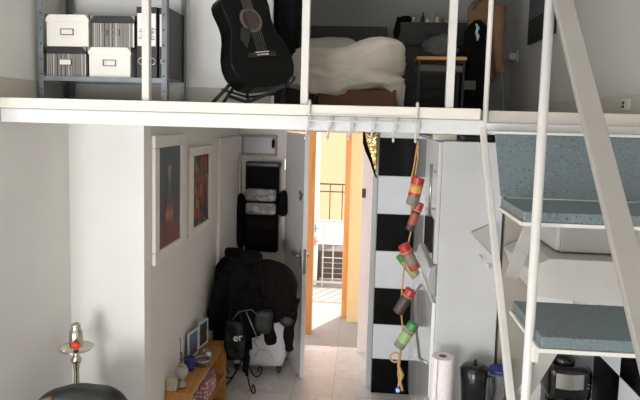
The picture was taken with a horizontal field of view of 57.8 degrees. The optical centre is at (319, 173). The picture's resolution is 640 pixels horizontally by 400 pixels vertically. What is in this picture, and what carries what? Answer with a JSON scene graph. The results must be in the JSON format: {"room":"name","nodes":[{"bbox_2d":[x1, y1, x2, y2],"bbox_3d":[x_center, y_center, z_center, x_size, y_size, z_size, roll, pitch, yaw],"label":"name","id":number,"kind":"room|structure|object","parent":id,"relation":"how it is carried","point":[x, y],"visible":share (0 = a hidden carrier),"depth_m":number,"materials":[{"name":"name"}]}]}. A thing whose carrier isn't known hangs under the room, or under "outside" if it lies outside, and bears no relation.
{"room":"studio apartment","nodes":[
{"label":"studio apartment","id":0,"kind":"room"},
{"bbox_2d":[0,0,71,399],"bbox_3d":[-1.399,-0.483,4.181,0.100,4.700,3.250,2,5,5],"label":"wall","id":1,"kind":"structure","parent":0,"point":[35,279],"depth_m":2.95,"materials":[{"name":"white paint"}]},
{"bbox_2d":[0,76,65,98],"bbox_3d":[-1.446,-0.422,2.941,0.012,0.100,0.670,2,5,5],"label":"baseboard","id":2,"kind":"structure","parent":1,"relation":"attached to","point":[9,87],"depth_m":2.87,"materials":[{"name":"beige paint"}]},
{"bbox_2d":[68,0,273,399],"bbox_3d":[-0.843,-0.383,3.281,1.160,4.700,0.100,2,5,5],"label":"wall","id":3,"kind":"structure","parent":0,"point":[110,165],"depth_m":3.33,"materials":[{"name":"white paint"}]},
{"bbox_2d":[74,85,270,103],"bbox_3d":[-0.841,-0.432,3.220,1.148,0.100,0.012,2,5,5],"label":"baseboard","id":4,"kind":"structure","parent":3,"relation":"attached to","point":[100,92],"depth_m":3.22,"materials":[{"name":"beige paint"}]},
{"bbox_2d":[274,0,301,55],"bbox_3d":[-0.181,-0.902,3.190,0.185,0.525,0.126,2,5,5],"label":"jacket","id":5,"kind":"object","parent":3,"relation":"hanging from","point":[287,13],"visible":0.74,"depth_m":3.16,"materials":[{"name":"black fabric"}]},
{"bbox_2d":[151,126,239,399],"bbox_3d":[-0.956,0.714,4.667,0.100,2.250,2.430,2,5,5],"label":"wall","id":6,"kind":"structure","parent":0,"point":[182,284],"depth_m":4.04,"materials":[{"name":"white paint"}]},
{"bbox_2d":[151,133,184,265],"bbox_3d":[-0.953,0.138,3.674,0.027,0.773,0.560,2,5,5],"label":"framed picture","id":7,"kind":"object","parent":6,"relation":"attached to","point":[167,151],"visible":1,"depth_m":3.62,"materials":[{"name":"beige paint"}]},
{"bbox_2d":[160,145,179,248],"bbox_3d":[-0.960,0.138,3.674,0.012,0.623,0.410,2,5,5],"label":"print","id":8,"kind":"object","parent":7,"relation":"attached to","point":[169,154],"depth_m":3.68},
{"bbox_2d":[188,145,212,238],"bbox_3d":[-0.896,0.116,4.360,0.027,0.650,0.550,2,5,5],"label":"framed picture","id":9,"kind":"object","parent":6,"relation":"attached to","point":[199,157],"visible":1,"depth_m":4.32,"materials":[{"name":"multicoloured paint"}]},
{"bbox_2d":[194,153,208,226],"bbox_3d":[-0.903,0.116,4.361,0.012,0.520,0.420,2,5,5],"label":"print","id":10,"kind":"object","parent":9,"relation":"attached to","point":[201,160],"depth_m":4.38},
{"bbox_2d":[216,135,241,364],"bbox_3d":[-0.835,0.718,5.343,0.030,2.120,0.830,2,5,5],"label":"door","id":11,"kind":"structure","parent":6,"relation":"in","point":[229,149],"depth_m":5.19,"materials":[{"name":"white paint"}]},
{"bbox_2d":[237,193,244,247],"bbox_3d":[-0.770,0.460,5.646,0.089,0.540,0.130,2,5,5],"label":"bag","id":12,"kind":"object","parent":6,"relation":"hanging from","point":[240,200],"visible":0.84,"depth_m":5.59,"materials":[{"name":"black fabric"}]},
{"bbox_2d":[313,132,320,284],"bbox_3d":[-0.083,0.144,8.008,0.140,2.800,0.150,2,5,5],"label":"porch column","id":13,"kind":"structure","parent":0,"point":[318,133],"depth_m":7.96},
{"bbox_2d":[314,224,318,245],"bbox_3d":[-0.072,0.839,7.989,0.118,0.304,0.012,2,5,5],"label":"flower decoration","id":14,"kind":"object","parent":13,"relation":"attached to","point":[315,227],"visible":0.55,"depth_m":7.98,"materials":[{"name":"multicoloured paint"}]},
{"bbox_2d":[288,131,346,219],"bbox_3d":[0.615,-1.423,13.069,5.400,11.000,0.300,2,5,5],"label":"wall","id":15,"kind":"structure","parent":0,"point":[332,150],"depth_m":13.08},
{"bbox_2d":[226,345,409,399],"bbox_3d":[-1.026,2.159,1.849,5.000,0.100,8.300,2,5,5],"label":"floor","id":16,"kind":"structure","parent":0,"point":[330,372],"depth_m":5.11,"materials":[{"name":"tile"}]},
{"bbox_2d":[58,322,93,382],"bbox_3d":[-1.333,1.388,3.184,0.219,1.168,0.219,4,6,24],"label":"hookah","id":17,"kind":"object","parent":16,"relation":"on","point":[76,333],"visible":0.86,"depth_m":3.13,"materials":[{"name":"silver metal"}]},
{"bbox_2d":[71,342,79,349],"bbox_3d":[-1.302,0.916,3.085,0.050,0.038,0.029,2,5,5],"label":"ball","id":18,"kind":"object","parent":17,"relation":"on","point":[75,345],"visible":1,"depth_m":3.08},
{"bbox_2d":[58,341,93,354],"bbox_3d":[-1.321,0.950,3.143,0.180,0.024,0.180,2,5,5],"label":"tray","id":19,"kind":"object","parent":17,"relation":"on","point":[86,346],"depth_m":3.13,"materials":[{"name":"silver metal"}]},
{"bbox_2d":[39,383,126,399],"bbox_3d":[-1.169,1.535,2.549,0.657,1.003,0.752,2,5,5],"label":"armchair","id":20,"kind":"object","parent":16,"relation":"on","point":[76,391],"visible":1,"depth_m":2.74,"materials":[{"name":"black leather"}]},
{"bbox_2d":[165,340,225,399],"bbox_3d":[-0.880,1.628,4.206,0.178,0.520,0.900,2,5,5],"label":"shelf unit","id":21,"kind":"object","parent":16,"relation":"on","point":[193,379],"visible":0.58,"depth_m":4.38,"materials":[{"name":"brown wood"}]},
{"bbox_2d":[166,377,177,391],"bbox_3d":[-0.961,1.365,3.760,0.074,0.085,0.044,2,5,5],"label":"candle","id":22,"kind":"object","parent":21,"relation":"on","point":[171,382],"visible":1,"depth_m":3.74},
{"bbox_2d":[175,338,187,388],"bbox_3d":[-0.907,1.236,3.804,0.086,0.335,0.086,2,5,5],"label":"vase","id":23,"kind":"object","parent":21,"relation":"on","point":[181,371],"visible":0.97,"depth_m":3.79,"materials":[{"name":"white"}]},
{"bbox_2d":[184,355,194,371],"bbox_3d":[-0.919,1.329,4.068,0.080,0.100,0.080,2,5,5],"label":"cup","id":24,"kind":"object","parent":21,"relation":"on","point":[189,360],"visible":0.82,"depth_m":4.04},
{"bbox_2d":[187,317,207,355],"bbox_3d":[-0.865,1.234,4.262,0.082,0.255,0.312,3,6,15],"label":"photo frame","id":25,"kind":"object","parent":21,"relation":"on","point":[198,337],"visible":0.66,"depth_m":4.26,"materials":[{"name":"white paint"}]},
{"bbox_2d":[189,330,196,354],"bbox_3d":[-0.918,1.227,4.192,0.005,0.166,0.126,3,6,15],"label":"photo","id":26,"kind":"object","parent":25,"relation":"attached to","point":[193,334],"depth_m":4.19},
{"bbox_2d":[200,320,206,345],"bbox_3d":[-0.876,1.193,4.346,0.005,0.166,0.126,3,6,15],"label":"photo","id":27,"kind":"object","parent":25,"relation":"attached to","point":[203,324],"depth_m":4.35},
{"bbox_2d":[195,355,210,367],"bbox_3d":[-0.845,1.348,4.157,0.122,0.049,0.122,2,5,5],"label":"bowl","id":28,"kind":"object","parent":21,"relation":"on","point":[201,361],"visible":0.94,"depth_m":4.14,"materials":[{"name":"white"}]},
{"bbox_2d":[193,367,215,399],"bbox_3d":[-0.856,1.525,4.246,0.176,0.215,0.291,2,5,5],"label":"bag","id":29,"kind":"object","parent":21,"relation":"on","point":[207,386],"visible":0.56,"depth_m":4.14,"materials":[{"name":"red plastic"}]},
{"bbox_2d":[202,348,212,357],"bbox_3d":[-0.835,1.331,4.270,0.075,0.062,0.089,6,7,40],"label":"metal cup","id":30,"kind":"object","parent":21,"relation":"on","point":[208,352],"visible":0.73,"depth_m":4.25,"materials":[{"name":"metal"}]},
{"bbox_2d":[226,359,262,393],"bbox_3d":[-0.684,1.258,4.957,0.373,1.123,0.417,2,5,5],"label":"coat stand","id":31,"kind":"object","parent":16,"relation":"on","point":[239,364],"visible":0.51,"depth_m":4.97,"materials":[{"name":"black metal"}]},
{"bbox_2d":[214,247,251,359],"bbox_3d":[-0.738,1.090,4.917,0.338,0.925,0.269,2,5,5],"label":"coat","id":32,"kind":"object","parent":31,"relation":"hanging from","point":[229,251],"visible":0.25,"depth_m":4.85,"materials":[{"name":"black fabric"}]},
{"bbox_2d":[207,254,260,337],"bbox_3d":[-0.652,1.000,4.726,0.493,0.665,0.325,2,5,5],"label":"padded jacket","id":33,"kind":"object","parent":31,"relation":"hanging from","point":[234,275],"visible":0.57,"depth_m":4.62,"materials":[{"name":"grey fabric"}]},
{"bbox_2d":[233,287,264,340],"bbox_3d":[-0.564,1.104,4.603,0.271,0.405,0.158,2,5,5],"label":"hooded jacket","id":34,"kind":"object","parent":33,"relation":"hanging from","point":[246,299],"visible":0.62,"depth_m":4.54,"materials":[{"name":"black fabric"}]},
{"bbox_2d":[232,309,272,339],"bbox_3d":[-0.523,1.162,4.519,0.315,0.241,0.104,1,5,-10],"label":"shoulder bag","id":35,"kind":"object","parent":34,"relation":"hanging from","point":[263,317],"visible":1,"depth_m":4.49,"materials":[{"name":"black fabric"}]},
{"bbox_2d":[224,307,245,359],"bbox_3d":[-0.663,1.247,4.524,0.170,0.418,0.095,2,5,5],"label":"bag","id":36,"kind":"object","parent":31,"relation":"hanging from","point":[235,330],"visible":1,"depth_m":4.50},
{"bbox_2d":[243,347,249,376],"bbox_3d":[-0.575,1.478,4.555,0.053,0.233,0.040,2,5,5],"label":"belt","id":37,"kind":"object","parent":36,"relation":"hanging from","point":[247,359],"visible":1,"depth_m":4.54,"materials":[{"name":"black fabric"}]},
{"bbox_2d":[237,250,262,265],"bbox_3d":[-0.570,0.683,4.730,0.220,0.117,0.233,2,5,5],"label":"beanie","id":38,"kind":"object","parent":31,"relation":"on","point":[249,257],"visible":0.94,"depth_m":4.67,"materials":[{"name":"grey fabric"}]},
{"bbox_2d":[251,259,299,351],"bbox_3d":[-0.396,1.076,4.749,0.476,0.764,0.372,2,5,5],"label":"coat","id":39,"kind":"object","parent":31,"relation":"hanging from","point":[278,282],"visible":0.67,"depth_m":4.62,"materials":[{"name":"fabric"}]},
{"bbox_2d":[233,323,286,372],"bbox_3d":[-0.543,1.297,5.314,0.490,0.982,0.264,2,5,5],"label":"suitcase","id":40,"kind":"object","parent":16,"relation":"on","point":[261,354],"visible":0.3,"depth_m":5.21,"materials":[{"name":"plastic"}]},
{"bbox_2d":[407,134,460,399],"bbox_3d":[0.912,0.815,4.372,0.375,2.200,0.760,2,5,5],"label":"tall cabinet","id":41,"kind":"object","parent":16,"relation":"on","point":[421,168],"visible":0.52,"depth_m":4.30,"materials":[{"name":"white paint"}]},
{"bbox_2d":[414,137,502,399],"bbox_3d":[0.814,0.887,3.620,0.414,2.195,0.742,2,5,5],"label":"refrigerator","id":42,"kind":"object","parent":16,"relation":"on","point":[458,315],"depth_m":3.27,"materials":[{"name":"white paint"}]},
{"bbox_2d":[432,134,456,140],"bbox_3d":[0.717,-0.211,3.346,0.130,0.037,0.100,2,5,5],"label":"tin","id":43,"kind":"object","parent":42,"relation":"on","point":[443,137],"visible":0.92,"depth_m":3.30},
{"bbox_2d":[460,135,492,141],"bbox_3d":[0.904,-0.204,3.356,0.160,0.031,0.150,2,5,5],"label":"baking tray","id":44,"kind":"object","parent":42,"relation":"on","point":[462,137],"visible":0.91,"depth_m":3.29,"materials":[{"name":"black metal"}]},
{"bbox_2d":[480,0,639,399],"bbox_3d":[0.996,0.676,1.625,0.810,3.000,1.880,2,5,5],"label":"staircase","id":45,"kind":"structure","parent":16,"relation":"on","point":[594,163],"depth_m":1.75,"materials":[{"name":"white metal"}]},
{"bbox_3d":[1.004,1.711,2.793,0.920,0.720,1.097,2,5,5],"label":"countertop","id":46,"kind":"structure","parent":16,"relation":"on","visible":0},
{"bbox_2d":[429,352,453,399],"bbox_3d":[0.656,1.143,3.132,0.122,0.329,0.126,2,5,5],"label":"paper towel roll","id":47,"kind":"object","parent":46,"relation":"on","point":[442,363],"visible":1,"depth_m":3.08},
{"bbox_2d":[460,359,495,399],"bbox_3d":[0.834,1.154,3.112,0.139,0.320,0.160,-2,6,-31],"label":"jug","id":48,"kind":"object","parent":46,"relation":"on","point":[474,375],"visible":1,"depth_m":3.07,"materials":[{"name":"plastic"}]},
{"bbox_2d":[488,364,505,399],"bbox_3d":[0.973,1.183,3.171,0.110,0.258,0.108,2,5,5],"label":"storage jar","id":49,"kind":"object","parent":46,"relation":"on","point":[496,370],"visible":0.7,"depth_m":3.13,"materials":[{"name":"clear glass"}]},
{"bbox_2d":[540,354,592,399],"bbox_3d":[1.315,1.127,3.106,0.220,0.400,0.222,2,5,5],"label":"coffee maker","id":50,"kind":"object","parent":46,"relation":"on","point":[568,377],"visible":0.81,"depth_m":3.02,"materials":[{"name":"black plastic"}]},
{"bbox_2d":[1,108,639,134],"bbox_3d":[0.020,-0.224,2.580,2.996,0.064,0.055,2,5,5],"label":"beam","id":51,"kind":"structure","parent":0,"point":[136,118],"depth_m":2.58,"materials":[{"name":"metal"}]},
{"bbox_2d":[142,0,493,122],"bbox_3d":[-0.361,-0.795,2.564,2.210,1.080,0.076,2,5,5],"label":"railing","id":52,"kind":"object","parent":51,"relation":"on","point":[146,4],"visible":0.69,"depth_m":2.55,"materials":[{"name":"white metal"}]},
{"bbox_2d":[304,100,419,142],"bbox_3d":[0.184,-0.229,2.506,0.492,0.176,0.118,2,5,5],"label":"hook rack","id":53,"kind":"object","parent":51,"relation":"hanging from","point":[309,120],"visible":1,"depth_m":2.50,"materials":[{"name":"white metal"}]},
{"bbox_2d":[389,140,418,390],"bbox_3d":[0.360,0.405,2.501,0.091,1.104,0.022,2,5,5],"label":"jute rope","id":54,"kind":"object","parent":53,"relation":"hanging from","point":[400,373],"visible":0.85,"depth_m":2.53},
{"bbox_2d":[393,287,415,314],"bbox_3d":[0.363,0.546,2.489,0.095,0.124,0.054,2,5,5],"label":"spice jar","id":55,"kind":"object","parent":54,"relation":"hanging from","point":[407,295],"visible":1,"depth_m":2.47,"materials":[{"name":"glass"}]},
{"bbox_2d":[394,320,418,349],"bbox_3d":[0.373,0.696,2.502,0.103,0.132,0.054,2,5,5],"label":"spice jar","id":56,"kind":"object","parent":54,"relation":"hanging from","point":[410,328],"visible":1,"depth_m":2.48,"materials":[{"name":"glass"}]},
{"bbox_2d":[396,253,419,278],"bbox_3d":[0.382,0.398,2.524,0.104,0.117,0.050,2,5,5],"label":"spice jar","id":57,"kind":"object","parent":54,"relation":"hanging from","point":[414,274],"visible":0.52,"depth_m":2.51,"materials":[{"name":"glass"}]},
{"bbox_2d":[398,242,419,271],"bbox_3d":[0.379,0.353,2.465,0.095,0.124,0.054,2,5,5],"label":"spice jar","id":58,"kind":"object","parent":54,"relation":"hanging from","point":[406,251],"visible":1,"depth_m":2.44,"materials":[{"name":"glass"}]},
{"bbox_2d":[406,202,423,231],"bbox_3d":[0.404,0.182,2.472,0.074,0.132,0.044,2,5,5],"label":"spice jar","id":59,"kind":"object","parent":54,"relation":"hanging from","point":[414,216],"visible":0.95,"depth_m":2.46,"materials":[{"name":"glass"}]},
{"bbox_2d":[406,176,424,206],"bbox_3d":[0.402,0.074,2.444,0.075,0.128,0.058,2,5,5],"label":"spice jar","id":60,"kind":"object","parent":54,"relation":"hanging from","point":[415,190],"visible":1,"depth_m":2.42,"materials":[{"name":"glass"}]},
{"bbox_2d":[318,222,343,258],"bbox_3d":[0.435,1.114,9.464,3.800,0.620,0.150,2,5,5],"label":"parapet","id":61,"kind":"object","parent":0,"point":[328,227],"depth_m":9.40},
{"bbox_2d":[319,183,344,222],"bbox_3d":[0.451,0.485,9.402,2.600,0.645,0.025,2,5,5],"label":"railing","id":62,"kind":"object","parent":61,"relation":"on","point":[330,184],"visible":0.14,"depth_m":9.39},
{"bbox_2d":[305,262,357,347],"bbox_3d":[0.276,1.635,7.737,3.800,0.100,3.700,2,5,5],"label":"floor","id":63,"kind":"structure","parent":0,"point":[328,327],"depth_m":6.62,"materials":[{"name":"grey tile"}]},
{"bbox_2d":[305,132,316,333],"bbox_3d":[-0.104,0.420,6.145,0.090,2.600,0.100,2,5,5],"label":"trim","id":64,"kind":"structure","parent":63,"relation":"on","point":[313,135],"depth_m":6.12,"materials":[{"name":"orange wood"}]},
{"bbox_2d":[313,219,343,286],"bbox_3d":[0.261,1.098,7.941,1.900,0.930,0.030,2,5,5],"label":"balcony railing","id":65,"kind":"object","parent":63,"relation":"on","point":[316,220],"visible":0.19,"depth_m":7.94,"materials":[{"name":"metal"}]},
{"bbox_2d":[317,244,342,280],"bbox_3d":[0.295,1.298,8.440,0.700,0.440,0.440,2,5,5],"label":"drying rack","id":66,"kind":"object","parent":63,"relation":"on","point":[328,248],"visible":0.35,"depth_m":8.24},
{"bbox_2d":[24,108,639,134],"bbox_3d":[0.146,-0.386,4.084,3.000,0.105,3.000,2,5,5],"label":"mezzanine","id":67,"kind":"object","parent":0,"point":[24,108],"visible":0.08,"depth_m":2.54,"materials":[{"name":"white paint"}]},
{"bbox_2d":[37,0,185,101],"bbox_3d":[-1.059,-1.267,2.981,0.667,1.795,0.304,2,5,5],"label":"metal shelving","id":68,"kind":"object","parent":67,"relation":"on","point":[165,82],"visible":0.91,"depth_m":2.92,"materials":[{"name":"metal"}]},
{"bbox_2d":[44,46,88,76],"bbox_3d":[-1.284,-0.582,3.065,0.224,0.151,0.248,2,5,5],"label":"storage box","id":69,"kind":"object","parent":68,"relation":"on","point":[60,60],"visible":0.79,"depth_m":2.95,"materials":[{"name":"cardboard"}]},
{"bbox_2d":[45,14,91,46],"bbox_3d":[-1.268,-0.736,3.049,0.231,0.159,0.248,2,5,5],"label":"storage box","id":70,"kind":"object","parent":69,"relation":"on","point":[67,30],"visible":0.75,"depth_m":2.93,"materials":[{"name":"white cardboard"}]},
{"bbox_2d":[87,47,136,77],"bbox_3d":[-1.053,-0.574,3.046,0.226,0.151,0.248,2,5,5],"label":"storage box","id":71,"kind":"object","parent":68,"relation":"on","point":[103,61],"visible":0.76,"depth_m":2.93,"materials":[{"name":"white cardboard"}]},
{"bbox_2d":[90,15,136,48],"bbox_3d":[-1.030,-0.726,3.030,0.232,0.155,0.248,2,5,5],"label":"storage box","id":72,"kind":"object","parent":71,"relation":"on","point":[107,31],"visible":0.8,"depth_m":2.91,"materials":[{"name":"cardboard"}]},
{"bbox_2d":[137,7,141,77],"bbox_3d":[-0.883,-0.667,3.019,0.052,0.351,0.245,2,5,5],"label":"ring binder","id":73,"kind":"object","parent":68,"relation":"on","point":[139,9],"visible":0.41,"depth_m":2.90,"materials":[{"name":"black plastic"}]},
{"bbox_2d":[151,7,158,77],"bbox_3d":[-0.829,-0.666,3.020,0.049,0.351,0.245,2,5,5],"label":"ring binder","id":74,"kind":"object","parent":68,"relation":"on","point":[154,10],"visible":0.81,"depth_m":2.90,"materials":[{"name":"black plastic"}]},
{"bbox_2d":[159,8,183,81],"bbox_3d":[-0.774,-0.665,3.030,0.053,0.351,0.245,2,5,5],"label":"ring binder","id":75,"kind":"object","parent":68,"relation":"on","point":[176,20],"visible":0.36,"depth_m":3.00,"materials":[{"name":"black plastic"}]},
{"bbox_2d":[0,97,480,119],"bbox_3d":[-0.392,-0.294,2.601,2.175,0.048,0.060,2,5,5],"label":"trim","id":76,"kind":"structure","parent":67,"relation":"attached to","point":[5,102],"depth_m":2.57,"materials":[{"name":"beige paint"}]},
{"bbox_2d":[211,75,295,103],"bbox_3d":[-0.309,-0.432,2.902,0.408,0.184,0.283,2,5,5],"label":"guitar stand","id":77,"kind":"object","parent":67,"relation":"on","point":[292,78],"visible":0.67,"depth_m":2.84,"materials":[{"name":"black metal"}]},
{"bbox_2d":[211,0,293,93],"bbox_3d":[-0.370,-0.981,2.931,0.391,1.154,0.376,-3,7,-42],"label":"acoustic guitar","id":78,"kind":"object","parent":77,"relation":"on","point":[254,58],"visible":1,"depth_m":2.84,"materials":[{"name":"black paint"}]},
{"bbox_2d":[274,26,396,106],"bbox_3d":[0.068,-0.900,4.638,1.080,0.810,1.780,2,5,5],"label":"bed","id":79,"kind":"object","parent":67,"relation":"on","point":[375,96],"visible":0.17,"depth_m":3.85,"materials":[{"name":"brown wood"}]},
{"bbox_2d":[310,37,355,47],"bbox_3d":[0.096,-1.064,5.275,0.540,0.354,0.280,2,5,5],"label":"pillow","id":80,"kind":"object","parent":79,"relation":"on","point":[328,42],"visible":0.2,"depth_m":5.15,"materials":[{"name":"fabric"}]},
{"bbox_2d":[282,36,405,106],"bbox_3d":[0.061,-0.730,4.379,1.148,0.475,1.469,2,5,5],"label":"duvet","id":81,"kind":"object","parent":79,"relation":"on","point":[366,63],"visible":0.47,"depth_m":3.68,"materials":[{"name":"white fabric"}]},
{"bbox_2d":[363,132,377,177],"bbox_3d":[0.401,-0.171,4.647,0.128,0.410,0.060,2,5,5],"label":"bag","id":82,"kind":"object","parent":67,"relation":"hanging from","point":[370,148],"visible":0.84,"depth_m":4.62,"materials":[{"name":"gold metal"}]},
{"bbox_2d":[393,22,466,107],"bbox_3d":[0.961,-0.917,5.200,0.615,0.785,0.510,2,5,5],"label":"dresser","id":83,"kind":"object","parent":67,"relation":"on","point":[412,35],"visible":0.44,"depth_m":4.96,"materials":[{"name":"black wood"}]},
{"bbox_2d":[395,16,399,38],"bbox_3d":[0.662,-1.244,4.939,0.040,0.193,0.041,2,5,5],"label":"strap","id":84,"kind":"object","parent":83,"relation":"hanging from","point":[397,26],"visible":1,"depth_m":4.93,"materials":[{"name":"black fabric"}]},
{"bbox_2d":[399,16,411,21],"bbox_3d":[0.744,-1.341,5.072,0.114,0.088,0.102,-1,6,-24],"label":"pouch","id":85,"kind":"object","parent":83,"relation":"on","point":[402,18],"visible":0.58,"depth_m":5.04,"materials":[{"name":"black fabric"}]},
{"bbox_2d":[413,56,466,107],"bbox_3d":[0.870,-0.642,4.271,0.350,0.407,0.300,2,5,5],"label":"desk","id":86,"kind":"object","parent":67,"relation":"on","point":[419,69],"visible":0.89,"depth_m":4.14,"materials":[{"name":"brown wood"}]},
{"bbox_2d":[415,65,462,73],"bbox_3d":[0.873,-0.763,4.260,0.330,0.040,0.260,2,5,5],"label":"shelf","id":87,"kind":"object","parent":86,"relation":"attached to","point":[419,69],"depth_m":4.14,"materials":[{"name":"wood"}]},
{"bbox_2d":[422,33,458,56],"bbox_3d":[0.881,-0.927,4.240,0.272,0.195,0.216,2,5,5],"label":"bag","id":88,"kind":"object","parent":86,"relation":"on","point":[436,45],"visible":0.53,"depth_m":4.17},
{"bbox_2d":[456,46,462,56],"bbox_3d":[0.982,-0.890,4.290,0.145,0.121,0.155,0,6,-14],"label":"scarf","id":89,"kind":"object","parent":86,"relation":"on","point":[459,54],"visible":0.19,"depth_m":4.23,"materials":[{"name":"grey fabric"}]},
{"bbox_3d":[1.231,-1.055,4.555,0.340,1.195,0.340,2,5,5],"label":"coat stand","id":90,"kind":"object","parent":67,"relation":"on","visible":0},
{"bbox_2d":[458,20,489,109],"bbox_3d":[1.162,-0.799,4.350,0.230,0.690,0.148,2,5,5],"label":"coat","id":91,"kind":"object","parent":90,"relation":"hanging from","point":[475,51],"visible":0.66,"depth_m":4.30,"materials":[{"name":"black fabric"}]},
{"bbox_2d":[475,24,479,40],"bbox_3d":[1.151,-1.036,4.241,0.036,0.124,0.026,2,5,5],"label":"scarf","id":92,"kind":"object","parent":91,"relation":"hanging from","point":[477,26],"visible":1,"depth_m":4.23,"materials":[{"name":"blue fabric"}]},
{"bbox_2d":[472,0,479,9],"bbox_3d":[1.207,-1.364,4.270,0.160,0.317,0.052,0,6,-17],"label":"umbrella","id":93,"kind":"object","parent":90,"relation":"hanging from","point":[475,3],"visible":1,"depth_m":4.26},
{"bbox_2d":[467,0,506,80],"bbox_3d":[1.290,-1.041,4.476,0.321,0.715,0.189,4,6,28],"label":"parka","id":94,"kind":"object","parent":90,"relation":"hanging from","point":[480,12],"visible":0.49,"depth_m":4.38,"materials":[{"name":"beige fabric"}]},
{"bbox_2d":[346,133,363,321],"bbox_3d":[1.169,-0.884,6.471,1.585,5.200,0.300,2,5,5],"label":"wall","id":95,"kind":"structure","parent":0,"point":[357,138],"depth_m":6.52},
{"bbox_2d":[341,133,351,317],"bbox_3d":[0.315,0.380,6.680,0.065,2.600,0.080,2,5,5],"label":"trim","id":96,"kind":"structure","parent":95,"relation":"attached to","point":[348,143],"depth_m":6.66,"materials":[{"name":"orange wood"}]},
{"bbox_2d":[365,132,379,381],"bbox_3d":[0.644,0.694,5.316,0.375,2.250,0.670,2,5,5],"label":"wall","id":97,"kind":"structure","parent":0,"point":[379,132],"depth_m":5.25,"materials":[{"name":"white paint"}]},
{"bbox_2d":[357,149,371,352],"bbox_3d":[0.444,0.691,5.716,0.090,2.170,0.110,2,5,5],"label":"trim","id":98,"kind":"structure","parent":97,"relation":"attached to","point":[367,169],"depth_m":5.67,"materials":[{"name":"white paint"}]},
{"bbox_2d":[365,132,378,385],"bbox_3d":[0.448,0.722,4.962,0.043,2.250,0.070,2,5,5],"label":"trim","id":99,"kind":"structure","parent":97,"relation":"attached to","point":[375,180],"depth_m":4.94,"materials":[{"name":"white paint"}]},
{"bbox_2d":[240,0,514,262],"bbox_3d":[0.278,-0.575,5.618,3.000,4.700,0.100,2,5,5],"label":"wall","id":100,"kind":"structure","parent":0,"point":[372,13],"depth_m":5.46,"materials":[{"name":"grey paint"}]},
{"bbox_2d":[241,134,277,155],"bbox_3d":[-0.593,-0.277,5.646,0.360,0.205,0.045,2,5,5],"label":"electrical panel","id":101,"kind":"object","parent":100,"relation":"in","point":[252,145],"depth_m":5.65,"materials":[{"name":"grey paint"}]},
{"bbox_2d":[245,153,280,251],"bbox_3d":[-0.555,0.279,5.611,0.330,0.958,0.150,2,5,5],"label":"hanging organiser","id":102,"kind":"object","parent":100,"relation":"hanging from","point":[262,177],"visible":1,"depth_m":5.56,"materials":[{"name":"black fabric"}]},
{"bbox_2d":[282,136,285,263],"bbox_3d":[-0.353,0.689,5.725,0.040,2.130,0.025,2,5,5],"label":"trim","id":103,"kind":"structure","parent":100,"relation":"attached to","point":[284,172],"depth_m":5.66,"materials":[{"name":"white paint"}]},
{"bbox_2d":[283,132,309,377],"bbox_3d":[-0.239,0.702,5.373,0.148,2.153,0.705,0,6,-17],"label":"door","id":104,"kind":"structure","parent":100,"relation":"in","point":[296,164],"depth_m":5.19,"materials":[{"name":"wood"}]},
{"bbox_2d":[278,190,287,216],"bbox_3d":[-0.355,0.285,5.569,0.102,0.247,0.140,2,5,5],"label":"bag","id":105,"kind":"object","parent":104,"relation":"hanging from","point":[282,197],"visible":0.99,"depth_m":5.51,"materials":[{"name":"black fabric"}]},
{"bbox_2d":[371,132,419,394],"bbox_3d":[0.629,0.734,4.893,0.325,2.250,0.180,2,5,5],"label":"wall","id":106,"kind":"structure","parent":0,"point":[396,158],"depth_m":4.80,"materials":[{"name":"paint"}]},
{"bbox_2d":[494,197,597,399],"bbox_3d":[1.279,0.901,3.306,0.530,2.250,0.110,2,5,5],"label":"wall","id":107,"kind":"structure","parent":0,"point":[514,289],"depth_m":3.26,"materials":[{"name":"beige paint"}]},
{"bbox_2d":[540,199,636,253],"bbox_3d":[1.337,0.102,2.977,0.398,0.535,0.374,2,5,5],"label":"upper cabinet","id":108,"kind":"object","parent":107,"relation":"attached to","point":[580,240],"visible":0.18,"depth_m":2.82,"materials":[{"name":"white laminate"}]},
{"bbox_2d":[509,0,639,248],"bbox_3d":[1.477,-0.146,1.423,0.100,4.700,8.300,2,5,5],"label":"wall","id":109,"kind":"structure","parent":0,"point":[610,29],"depth_m":3.40,"materials":[{"name":"grey paint"}]},
{"bbox_2d":[501,53,515,110],"bbox_3d":[1.607,-0.783,5.067,0.123,0.572,0.461,4,6,27],"label":"charger","id":110,"kind":"object","parent":109,"relation":"attached to","point":[511,56],"visible":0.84,"depth_m":5.17,"materials":[{"name":"white plastic"}]},
{"bbox_2d":[527,0,556,44],"bbox_3d":[1.691,-1.349,4.393,0.037,0.655,0.650,2,5,5],"label":"wall screen","id":111,"kind":"object","parent":109,"relation":"attached to","point":[536,7],"visible":0.74,"depth_m":4.50,"materials":[{"name":"black plastic"}]},
{"bbox_2d":[482,111,639,125],"bbox_3d":[1.110,-0.235,2.494,0.810,0.050,0.030,2,5,5],"label":"trim","id":112,"kind":"structure","parent":109,"relation":"attached to","point":[493,116],"depth_m":2.49,"materials":[{"name":"beige paint"}]},
{"bbox_2d":[503,239,622,305],"bbox_3d":[1.253,0.492,2.948,0.526,0.226,0.490,2,5,5],"label":"hood","id":113,"kind":"object","parent":109,"relation":"attached to","point":[579,278],"visible":0.62,"depth_m":2.71,"materials":[{"name":"white metal"}]},
{"bbox_2d":[507,94,639,113],"bbox_3d":[1.638,-0.441,3.962,0.012,0.105,2.980,2,5,5],"label":"baseboard","id":114,"kind":"structure","parent":109,"relation":"attached to","point":[610,105],"depth_m":3.19,"materials":[{"name":"beige paint"}]},
{"bbox_2d":[591,304,639,399],"bbox_3d":[1.477,1.045,2.583,0.008,0.646,1.296,2,5,5],"label":"wall tiles","id":115,"kind":"structure","parent":109,"relation":"attached to","point":[614,378],"depth_m":2.95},
{"bbox_2d":[621,99,630,109],"bbox_3d":[1.536,-0.349,2.919,0.014,0.055,0.085,2,5,5],"label":"socket","id":116,"kind":"object","parent":109,"relation":"attached to","point":[625,103],"visible":1,"depth_m":2.91,"materials":[{"name":"white plastic"}]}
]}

